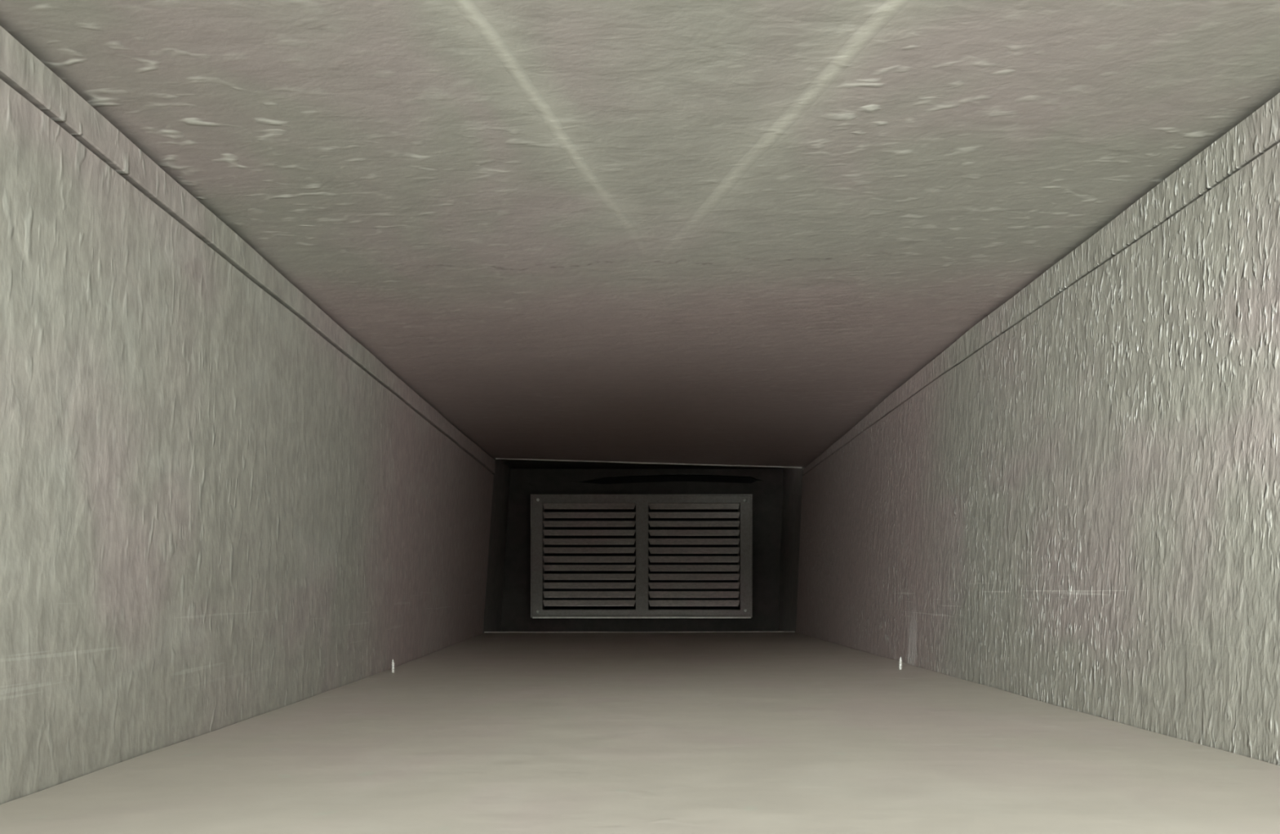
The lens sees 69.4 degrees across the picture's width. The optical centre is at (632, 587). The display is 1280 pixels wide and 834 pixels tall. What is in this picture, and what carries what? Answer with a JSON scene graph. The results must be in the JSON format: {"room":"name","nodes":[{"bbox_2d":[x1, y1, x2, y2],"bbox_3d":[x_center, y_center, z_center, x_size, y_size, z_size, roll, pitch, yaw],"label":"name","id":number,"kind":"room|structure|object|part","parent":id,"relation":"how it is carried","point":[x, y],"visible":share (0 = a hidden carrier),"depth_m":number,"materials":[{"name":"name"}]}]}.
{"room":"air duct","nodes":[
{"label":"air duct","id":0,"kind":"room"},
{"bbox_2d":[0,78,493,804],"bbox_3d":[-0.241,-0.062,0.801,0.035,0.292,1.379,0,0,0],"label":"wall","id":1,"kind":"structure","parent":0,"point":[213,517],"depth_m":0.46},
{"bbox_2d":[0,25,494,473],"bbox_3d":[-0.228,-0.194,0.801,0.012,0.024,1.379,0,0,0],"label":"trim","id":2,"kind":"structure","parent":1,"relation":"attached to","point":[20,68],"depth_m":0.45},
{"bbox_2d":[483,457,510,632],"bbox_3d":[-0.247,-0.059,1.606,0.048,0.314,0.229,0,0,0],"label":"trim","id":3,"kind":"structure","parent":1,"relation":"attached to","point":[499,517],"depth_m":1.58,"materials":[{"name":"black"}]},
{"bbox_2d":[484,631,795,632],"bbox_3d":[0.011,0.072,1.492,0.501,0.003,0.002,0,0,0],"label":"trim","id":4,"kind":"structure","parent":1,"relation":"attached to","point":[746,631],"depth_m":1.49,"materials":[{"name":"black"}]},
{"bbox_2d":[0,632,1279,833],"bbox_3d":[0.010,0.084,0.801,0.537,0.025,1.379,0,0,0],"label":"floor","id":5,"kind":"structure","parent":0,"point":[485,733],"depth_m":0.41,"materials":[{"name":"grey concrete"}]},
{"bbox_2d":[391,659,395,672],"bbox_3d":[-0.221,0.073,0.853,0.004,0.014,0.003,0,0,0],"label":"screw","id":6,"kind":"object","parent":5,"relation":"in","point":[393,661],"visible":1,"depth_m":0.85,"materials":[{"name":"silver metal"}]},
{"bbox_2d":[898,657,902,669],"bbox_3d":[0.238,0.068,0.823,0.004,0.013,0.003,0,0,0],"label":"screw","id":7,"kind":"object","parent":5,"relation":"on","point":[900,659],"visible":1,"depth_m":0.82,"materials":[{"name":"silver metal"}]},
{"bbox_2d":[0,0,1279,466],"bbox_3d":[0.026,-0.212,0.801,0.529,0.037,1.379,0,0,0],"label":"ceiling","id":8,"kind":"structure","parent":0,"point":[699,232],"depth_m":0.45,"materials":[{"name":"grey concrete"}]},
{"bbox_2d":[500,469,783,631],"bbox_3d":[-0.008,-0.059,1.691,0.632,0.314,0.012,0,0,0],"label":"wall","id":9,"kind":"structure","parent":0,"point":[766,492],"depth_m":1.68,"materials":[{"name":"black"}]},
{"bbox_2d":[530,493,752,618],"bbox_3d":[0.015,-0.055,1.664,0.395,0.221,0.041,0,0,0],"label":"air vent","id":10,"kind":"object","parent":9,"relation":"in","point":[593,556],"visible":1,"depth_m":1.65,"materials":[{"name":"grey plastic"}]},
{"bbox_3d":[-0.078,-0.058,1.651,0.166,0.184,0.009,0,0,0],"label":"louvre panel","id":11,"kind":"part","parent":10,"relation":"part of","materials":[{"name":"grey metal"}]},
{"bbox_3d":[0.110,-0.058,1.651,0.164,0.184,0.009,0,0,0],"label":"louvre panel","id":12,"kind":"part","parent":10,"relation":"part of","materials":[{"name":"grey metal"}]},
{"bbox_2d":[501,459,784,469],"bbox_3d":[0.015,-0.223,1.614,0.571,0.014,0.246,0,0,0],"label":"trim","id":13,"kind":"structure","parent":9,"relation":"attached to","point":[511,464],"depth_m":1.65,"materials":[{"name":"black"}]},
{"bbox_2d":[495,457,802,468],"bbox_3d":[0.026,-0.201,1.492,0.494,0.017,0.002,0,0,0],"label":"trim","id":14,"kind":"structure","parent":9,"relation":"attached to","point":[495,458],"depth_m":1.49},
{"bbox_2d":[582,475,757,484],"bbox_3d":[0.013,-0.059,1.718,0.534,0.314,0.006,0,0,0],"label":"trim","id":15,"kind":"structure","parent":9,"relation":"attached to","point":[674,477],"depth_m":1.72,"materials":[{"name":"black"}]},
{"bbox_2d":[795,142,1279,765],"bbox_3d":[0.276,-0.069,0.801,0.028,0.291,1.379,0,0,0],"label":"wall","id":16,"kind":"structure","parent":0,"point":[1081,513],"depth_m":0.53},
{"bbox_2d":[777,466,805,632],"bbox_3d":[0.282,-0.059,1.606,0.037,0.314,0.229,0,0,0],"label":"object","id":17,"kind":"structure","parent":16,"relation":"attached to","point":[793,477],"depth_m":1.58,"materials":[{"name":"black"}]},
{"bbox_2d":[802,92,1279,475],"bbox_3d":[0.280,-0.196,0.801,0.012,0.029,1.379,0,0,0],"label":"trim","id":18,"kind":"structure","parent":16,"relation":"attached to","point":[1260,131],"depth_m":0.53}
]}

